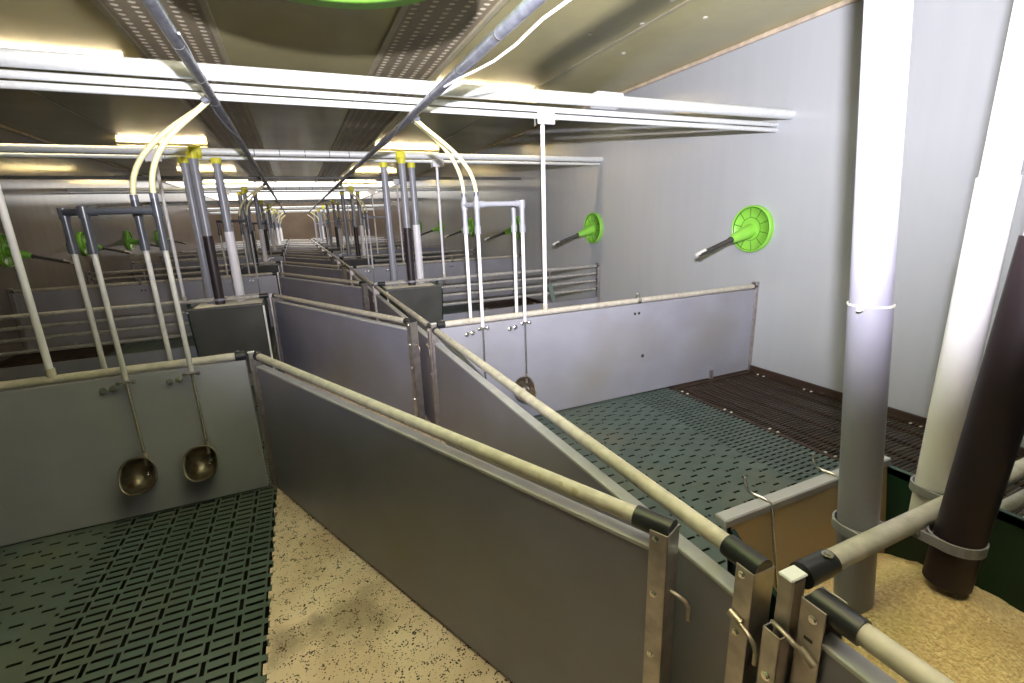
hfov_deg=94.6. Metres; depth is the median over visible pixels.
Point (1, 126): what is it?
trim
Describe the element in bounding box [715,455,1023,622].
hopper
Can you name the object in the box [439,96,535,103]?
ceiling lamp
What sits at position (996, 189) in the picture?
pipe
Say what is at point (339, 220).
pipes
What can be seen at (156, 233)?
toy
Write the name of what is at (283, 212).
pipes
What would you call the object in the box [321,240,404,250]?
divider
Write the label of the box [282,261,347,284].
gate
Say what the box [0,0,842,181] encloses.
ceiling
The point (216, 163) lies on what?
pipe
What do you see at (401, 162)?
pipe
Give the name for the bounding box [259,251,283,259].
hopper
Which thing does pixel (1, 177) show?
pipe
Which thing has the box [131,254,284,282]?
divider
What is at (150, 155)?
support pole
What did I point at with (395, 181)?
support pole
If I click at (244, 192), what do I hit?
pipe
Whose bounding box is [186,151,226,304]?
pipe
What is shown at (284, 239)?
divider
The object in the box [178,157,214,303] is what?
pipe
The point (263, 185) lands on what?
pipes
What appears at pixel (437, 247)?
divider
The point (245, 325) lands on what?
hopper
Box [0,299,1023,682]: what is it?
floor
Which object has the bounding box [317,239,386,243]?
divider
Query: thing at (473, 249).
divider
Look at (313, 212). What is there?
pipe
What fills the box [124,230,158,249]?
toy
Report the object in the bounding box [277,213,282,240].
pipe
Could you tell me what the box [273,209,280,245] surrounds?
pipe
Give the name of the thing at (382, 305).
gate
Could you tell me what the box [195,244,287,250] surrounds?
divider
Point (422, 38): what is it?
ceiling strip
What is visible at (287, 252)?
gate
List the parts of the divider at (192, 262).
wall post, rail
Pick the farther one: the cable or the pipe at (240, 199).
the pipe at (240, 199)
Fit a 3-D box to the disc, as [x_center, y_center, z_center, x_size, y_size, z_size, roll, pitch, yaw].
[-0.518,-1.403,1.224,0.840,0.633,0.840,-8,16,-23]
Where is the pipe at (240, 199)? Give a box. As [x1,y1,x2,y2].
[237,192,252,265]
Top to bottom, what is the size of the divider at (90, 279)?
0.830 m
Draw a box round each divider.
[0,293,280,389]
[0,350,273,546]
[7,271,281,353]
[86,261,283,284]
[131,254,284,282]
[160,250,285,260]
[180,246,286,261]
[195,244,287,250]
[215,242,287,249]
[216,240,288,245]
[223,239,288,244]
[310,235,368,241]
[315,237,383,245]
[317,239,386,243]
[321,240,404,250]
[325,242,422,249]
[329,244,445,266]
[337,248,475,263]
[350,253,522,305]
[373,263,599,326]
[430,281,758,415]
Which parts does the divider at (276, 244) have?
rail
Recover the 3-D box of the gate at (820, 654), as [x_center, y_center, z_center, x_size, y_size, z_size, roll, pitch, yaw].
[1.006,1.068,-0.054,0.083,0.794,2.345,-8,16,-23]
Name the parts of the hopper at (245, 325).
lid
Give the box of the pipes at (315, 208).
[315,208,339,245]
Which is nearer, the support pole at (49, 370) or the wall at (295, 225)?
the support pole at (49, 370)
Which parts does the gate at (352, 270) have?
rail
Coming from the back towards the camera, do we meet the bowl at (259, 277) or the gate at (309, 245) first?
the gate at (309, 245)
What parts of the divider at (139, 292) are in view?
wall post, rail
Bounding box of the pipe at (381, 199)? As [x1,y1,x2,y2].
[149,198,419,205]
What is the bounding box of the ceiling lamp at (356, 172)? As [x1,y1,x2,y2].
[354,171,396,173]
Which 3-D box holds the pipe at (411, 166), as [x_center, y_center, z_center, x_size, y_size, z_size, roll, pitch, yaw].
[-1.095,-1.270,5.424,0.086,1.465,0.086,-8,16,-23]
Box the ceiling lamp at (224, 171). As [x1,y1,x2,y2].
[222,169,236,172]
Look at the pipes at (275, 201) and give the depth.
11.00 m
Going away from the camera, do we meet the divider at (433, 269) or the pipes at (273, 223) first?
the divider at (433, 269)
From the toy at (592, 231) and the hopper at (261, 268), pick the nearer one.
the toy at (592, 231)
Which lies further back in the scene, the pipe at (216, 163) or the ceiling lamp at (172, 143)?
the ceiling lamp at (172, 143)
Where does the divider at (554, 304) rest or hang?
on the floor at (10, 654)
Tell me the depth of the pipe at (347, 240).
9.64 m
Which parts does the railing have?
latch bracket, post, rail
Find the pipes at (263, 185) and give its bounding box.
[216,183,265,277]
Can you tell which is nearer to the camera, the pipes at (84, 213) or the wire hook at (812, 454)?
the wire hook at (812, 454)
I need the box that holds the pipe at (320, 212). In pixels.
[320,212,324,238]
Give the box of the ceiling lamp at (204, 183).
[202,182,248,184]
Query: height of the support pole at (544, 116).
1.322 m
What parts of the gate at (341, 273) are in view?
rail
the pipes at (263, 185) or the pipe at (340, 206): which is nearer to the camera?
the pipes at (263, 185)
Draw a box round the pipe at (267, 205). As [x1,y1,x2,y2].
[266,204,275,249]
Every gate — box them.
[251,352,690,682]
[271,293,424,419]
[278,272,370,318]
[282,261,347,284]
[284,254,335,268]
[286,250,327,259]
[287,246,321,253]
[288,242,314,245]
[288,244,317,248]
[289,239,310,241]
[289,240,312,243]
[329,252,337,268]
[337,258,351,284]
[350,268,376,320]
[374,285,437,424]
[431,327,774,682]
[770,586,954,682]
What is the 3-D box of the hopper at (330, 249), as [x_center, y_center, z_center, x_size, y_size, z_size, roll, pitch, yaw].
[-5.210,-2.419,14.209,0.615,0.789,0.685,-8,16,-23]
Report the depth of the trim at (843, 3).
4.20 m
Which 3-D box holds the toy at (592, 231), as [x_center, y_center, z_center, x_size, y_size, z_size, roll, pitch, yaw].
[0.826,-1.504,6.322,0.657,0.411,0.408,-8,16,-23]
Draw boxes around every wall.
[0,128,224,367]
[228,198,364,241]
[363,0,1023,514]
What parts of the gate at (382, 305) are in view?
rail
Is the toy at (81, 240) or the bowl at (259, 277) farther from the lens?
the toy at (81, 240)
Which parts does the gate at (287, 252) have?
rail, panel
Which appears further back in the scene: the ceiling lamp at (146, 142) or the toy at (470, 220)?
the toy at (470, 220)
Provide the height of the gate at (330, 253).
0.790 m
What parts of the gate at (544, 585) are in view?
rail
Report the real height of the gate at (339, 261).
0.790 m
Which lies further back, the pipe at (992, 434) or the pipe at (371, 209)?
the pipe at (371, 209)
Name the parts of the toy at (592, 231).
rod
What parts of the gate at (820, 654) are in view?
panel, rail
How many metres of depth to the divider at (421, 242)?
14.65 m
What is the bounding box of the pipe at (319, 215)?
[317,208,323,241]
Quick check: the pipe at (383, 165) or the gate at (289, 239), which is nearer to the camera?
the pipe at (383, 165)
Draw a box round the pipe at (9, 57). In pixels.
[0,47,795,131]
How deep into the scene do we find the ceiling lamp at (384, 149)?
9.11 m
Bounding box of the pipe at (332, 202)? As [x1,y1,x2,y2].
[331,201,339,247]
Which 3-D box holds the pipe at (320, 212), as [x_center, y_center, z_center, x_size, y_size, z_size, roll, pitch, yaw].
[-9.221,-5.556,23.009,0.086,1.465,0.086,-8,16,-23]
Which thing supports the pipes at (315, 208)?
attached to the conduit at (525, 8)
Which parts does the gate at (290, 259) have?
rail, panel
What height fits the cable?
0.055 m
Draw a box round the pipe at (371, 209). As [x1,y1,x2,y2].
[210,208,372,213]
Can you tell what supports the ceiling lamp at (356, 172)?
attached to the ceiling
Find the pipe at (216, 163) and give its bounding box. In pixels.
[210,158,245,300]
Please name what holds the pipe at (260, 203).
attached to the hopper at (279, 252)
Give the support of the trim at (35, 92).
attached to the ceiling
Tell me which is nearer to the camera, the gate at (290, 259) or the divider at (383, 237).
the gate at (290, 259)
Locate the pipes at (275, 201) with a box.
[252,200,276,257]
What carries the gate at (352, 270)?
on the floor at (10, 654)
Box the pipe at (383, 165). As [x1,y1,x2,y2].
[379,162,397,285]
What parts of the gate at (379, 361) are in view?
rail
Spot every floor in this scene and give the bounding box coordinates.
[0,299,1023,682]
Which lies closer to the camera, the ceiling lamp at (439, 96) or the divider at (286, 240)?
the ceiling lamp at (439, 96)
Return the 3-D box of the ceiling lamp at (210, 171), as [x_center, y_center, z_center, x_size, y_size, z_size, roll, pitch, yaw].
[-7.113,-4.009,10.988,0.338,0.088,0.698,-8,16,-23]
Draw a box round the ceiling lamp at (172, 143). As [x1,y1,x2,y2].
[167,141,209,147]
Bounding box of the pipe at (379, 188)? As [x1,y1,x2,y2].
[67,186,472,193]
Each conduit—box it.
[141,0,286,214]
[306,0,546,214]
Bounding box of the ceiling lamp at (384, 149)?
[374,146,439,152]
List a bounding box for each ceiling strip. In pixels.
[91,0,275,181]
[315,0,508,181]
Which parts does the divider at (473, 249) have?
rail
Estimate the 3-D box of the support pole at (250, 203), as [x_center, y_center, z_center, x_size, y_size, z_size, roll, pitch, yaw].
[-7.157,-3.158,13.069,0.152,1.322,0.084,-8,16,-23]
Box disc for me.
[287,0,425,8]
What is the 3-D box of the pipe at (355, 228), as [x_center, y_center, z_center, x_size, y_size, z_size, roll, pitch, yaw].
[-3.197,-2.311,9.642,0.106,1.500,0.110,-8,16,-23]
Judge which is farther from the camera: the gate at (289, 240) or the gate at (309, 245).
the gate at (289, 240)
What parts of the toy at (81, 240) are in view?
rod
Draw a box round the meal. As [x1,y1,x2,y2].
[804,553,1023,682]
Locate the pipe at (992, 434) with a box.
[911,233,1023,594]
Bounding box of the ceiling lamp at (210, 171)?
[200,169,213,172]
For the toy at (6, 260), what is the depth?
5.84 m
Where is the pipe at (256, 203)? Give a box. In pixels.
[252,193,267,264]
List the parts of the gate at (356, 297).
rail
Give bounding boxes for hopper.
[184,294,276,385]
[241,263,280,300]
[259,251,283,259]
[326,248,346,253]
[341,257,374,269]
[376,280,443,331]
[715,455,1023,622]
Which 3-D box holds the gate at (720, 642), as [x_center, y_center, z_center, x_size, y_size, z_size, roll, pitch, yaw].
[0.008,0.551,2.075,0.076,0.790,2.466,-8,16,-23]
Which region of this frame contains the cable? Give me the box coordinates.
[444,0,571,87]
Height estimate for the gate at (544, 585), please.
0.814 m
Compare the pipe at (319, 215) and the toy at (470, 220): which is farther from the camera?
the pipe at (319, 215)
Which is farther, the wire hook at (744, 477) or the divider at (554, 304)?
the divider at (554, 304)
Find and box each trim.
[0,124,218,200]
[8,79,207,181]
[361,0,858,198]
[371,0,691,181]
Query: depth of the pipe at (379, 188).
8.87 m
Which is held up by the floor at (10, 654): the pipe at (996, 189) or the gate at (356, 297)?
the gate at (356, 297)
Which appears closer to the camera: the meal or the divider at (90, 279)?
the meal
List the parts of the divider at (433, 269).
rail, wall post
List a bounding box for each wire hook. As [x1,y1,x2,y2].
[743,476,777,587]
[811,453,838,481]
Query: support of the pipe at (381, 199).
attached to the wall at (662, 196)
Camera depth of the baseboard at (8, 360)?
5.62 m
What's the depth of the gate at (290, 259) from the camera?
10.46 m
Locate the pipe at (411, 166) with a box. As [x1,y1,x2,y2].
[407,163,423,282]
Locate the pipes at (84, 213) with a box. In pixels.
[56,95,212,380]
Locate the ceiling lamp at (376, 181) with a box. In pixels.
[342,181,376,183]
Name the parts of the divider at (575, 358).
rail, wall post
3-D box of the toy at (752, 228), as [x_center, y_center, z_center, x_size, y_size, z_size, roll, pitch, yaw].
[1.856,-0.961,4.093,0.657,0.411,0.408,-8,16,-23]
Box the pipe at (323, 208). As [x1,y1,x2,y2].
[322,207,328,242]
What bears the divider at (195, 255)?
on the floor
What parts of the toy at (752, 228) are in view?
rod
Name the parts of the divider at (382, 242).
rail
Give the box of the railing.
[756,458,1023,682]
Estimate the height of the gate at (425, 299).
0.789 m
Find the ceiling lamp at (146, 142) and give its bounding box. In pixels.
[115,139,150,145]
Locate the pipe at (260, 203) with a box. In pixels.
[259,202,269,251]
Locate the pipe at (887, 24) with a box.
[831,0,913,613]
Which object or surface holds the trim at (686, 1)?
attached to the ceiling
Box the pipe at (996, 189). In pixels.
[908,0,1023,532]
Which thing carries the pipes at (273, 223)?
attached to the conduit at (155, 8)
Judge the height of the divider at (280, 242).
0.845 m
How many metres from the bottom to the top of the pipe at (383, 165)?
1.485 m
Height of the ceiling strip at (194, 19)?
0.022 m
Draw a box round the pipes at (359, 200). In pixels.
[339,184,384,267]
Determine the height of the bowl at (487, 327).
0.588 m
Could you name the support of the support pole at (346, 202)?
on the divider at (421, 242)
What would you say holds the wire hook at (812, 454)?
attached to the hopper at (803, 511)
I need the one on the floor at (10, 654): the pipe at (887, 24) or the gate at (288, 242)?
the gate at (288, 242)
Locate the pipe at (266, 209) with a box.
[265,209,271,244]
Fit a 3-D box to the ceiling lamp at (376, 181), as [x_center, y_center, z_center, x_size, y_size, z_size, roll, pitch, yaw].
[-5.250,-5.406,16.118,1.240,0.088,0.112,-8,16,-23]
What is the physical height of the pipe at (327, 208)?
1.485 m
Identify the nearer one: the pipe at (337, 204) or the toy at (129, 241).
the toy at (129, 241)
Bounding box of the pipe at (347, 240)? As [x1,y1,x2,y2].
[340,192,351,258]
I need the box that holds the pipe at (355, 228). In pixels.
[350,190,360,258]
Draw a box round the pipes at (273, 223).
[267,208,281,248]
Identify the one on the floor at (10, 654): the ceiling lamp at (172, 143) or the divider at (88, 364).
the divider at (88, 364)
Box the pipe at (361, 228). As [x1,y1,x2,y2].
[355,192,366,257]
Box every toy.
[0,234,73,267]
[76,232,131,255]
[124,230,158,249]
[155,230,187,244]
[421,220,442,234]
[444,218,474,237]
[484,216,520,239]
[552,212,602,245]
[695,205,773,256]
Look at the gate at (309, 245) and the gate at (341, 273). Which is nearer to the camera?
the gate at (341, 273)
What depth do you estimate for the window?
20.05 m
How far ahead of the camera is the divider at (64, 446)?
2.37 m
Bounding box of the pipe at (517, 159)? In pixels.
[0,143,602,164]
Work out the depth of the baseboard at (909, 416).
3.83 m
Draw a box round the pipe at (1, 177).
[0,176,520,179]
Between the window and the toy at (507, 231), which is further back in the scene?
the window
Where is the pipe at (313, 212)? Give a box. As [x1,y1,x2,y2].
[313,212,317,238]
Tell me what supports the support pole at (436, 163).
on the divider at (554, 304)
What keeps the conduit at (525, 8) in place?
attached to the pipe at (9, 57)
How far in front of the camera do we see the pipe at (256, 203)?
8.92 m
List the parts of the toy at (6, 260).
rod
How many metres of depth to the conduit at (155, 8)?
1.73 m
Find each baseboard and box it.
[0,354,25,366]
[526,297,1023,455]
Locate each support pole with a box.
[0,185,56,377]
[145,151,186,300]
[226,190,239,263]
[249,203,256,249]
[345,201,352,245]
[368,190,378,254]
[392,179,404,262]
[431,159,445,276]
[534,110,554,309]
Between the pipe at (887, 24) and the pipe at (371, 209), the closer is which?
the pipe at (887, 24)
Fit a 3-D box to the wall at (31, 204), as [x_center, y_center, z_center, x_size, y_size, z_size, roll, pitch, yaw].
[-8.064,-1.984,9.611,0.100,3.450,33.500,-8,16,-23]
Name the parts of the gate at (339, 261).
rail, panel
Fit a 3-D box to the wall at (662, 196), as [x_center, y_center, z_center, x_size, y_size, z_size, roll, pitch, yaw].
[-1.555,-2.931,12.388,0.100,3.450,33.500,-8,16,-23]
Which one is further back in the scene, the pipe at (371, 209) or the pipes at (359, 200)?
the pipe at (371, 209)
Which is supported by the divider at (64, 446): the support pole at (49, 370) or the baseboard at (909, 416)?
the support pole at (49, 370)
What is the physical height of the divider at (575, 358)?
0.845 m
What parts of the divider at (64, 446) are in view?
rail, post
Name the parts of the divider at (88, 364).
panel, rail, post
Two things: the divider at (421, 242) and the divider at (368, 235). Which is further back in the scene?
the divider at (368, 235)
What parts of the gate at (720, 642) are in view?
rail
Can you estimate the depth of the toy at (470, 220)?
10.79 m
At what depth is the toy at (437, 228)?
13.04 m
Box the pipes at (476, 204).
[410,116,526,326]
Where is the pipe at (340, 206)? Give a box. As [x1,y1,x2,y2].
[187,205,383,210]
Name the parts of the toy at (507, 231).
rod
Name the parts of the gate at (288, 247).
rail, panel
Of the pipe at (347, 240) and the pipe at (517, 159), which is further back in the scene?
the pipe at (347, 240)
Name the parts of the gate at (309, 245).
rail, panel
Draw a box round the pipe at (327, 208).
[325,204,333,248]
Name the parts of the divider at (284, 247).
rail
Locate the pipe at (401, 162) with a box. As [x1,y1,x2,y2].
[397,157,415,285]
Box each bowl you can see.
[99,380,157,495]
[166,371,217,481]
[249,277,260,292]
[465,326,488,379]
[508,321,535,401]
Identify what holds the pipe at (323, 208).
hanging from the pipe at (340, 206)
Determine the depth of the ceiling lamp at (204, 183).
14.62 m
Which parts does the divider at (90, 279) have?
wall post, rail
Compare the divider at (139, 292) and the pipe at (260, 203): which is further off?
the pipe at (260, 203)
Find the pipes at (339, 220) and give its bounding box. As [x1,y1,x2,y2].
[322,200,355,252]
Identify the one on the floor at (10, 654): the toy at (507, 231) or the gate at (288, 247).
the gate at (288, 247)
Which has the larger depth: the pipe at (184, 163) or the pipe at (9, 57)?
the pipe at (184, 163)
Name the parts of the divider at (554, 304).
rail, panel, wall post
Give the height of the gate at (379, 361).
0.814 m
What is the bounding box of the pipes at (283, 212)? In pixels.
[268,212,283,243]
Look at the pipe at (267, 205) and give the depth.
13.32 m
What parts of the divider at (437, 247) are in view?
rail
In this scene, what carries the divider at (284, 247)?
on the floor
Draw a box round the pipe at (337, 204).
[336,203,343,246]
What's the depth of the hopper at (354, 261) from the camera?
9.45 m
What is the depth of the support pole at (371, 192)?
9.78 m
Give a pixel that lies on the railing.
(809, 571)
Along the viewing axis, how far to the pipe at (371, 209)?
22.31 m
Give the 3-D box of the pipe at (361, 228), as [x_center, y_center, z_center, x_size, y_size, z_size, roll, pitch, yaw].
[-3.126,-2.341,9.820,0.086,1.465,0.086,-8,16,-23]
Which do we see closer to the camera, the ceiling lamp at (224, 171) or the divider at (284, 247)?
the ceiling lamp at (224, 171)
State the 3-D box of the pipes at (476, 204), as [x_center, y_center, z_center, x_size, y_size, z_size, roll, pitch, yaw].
[-0.262,-0.725,3.062,0.716,1.342,0.171,-8,16,-23]
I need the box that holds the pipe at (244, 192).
[241,190,258,265]
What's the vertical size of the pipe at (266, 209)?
1.485 m
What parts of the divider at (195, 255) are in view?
rail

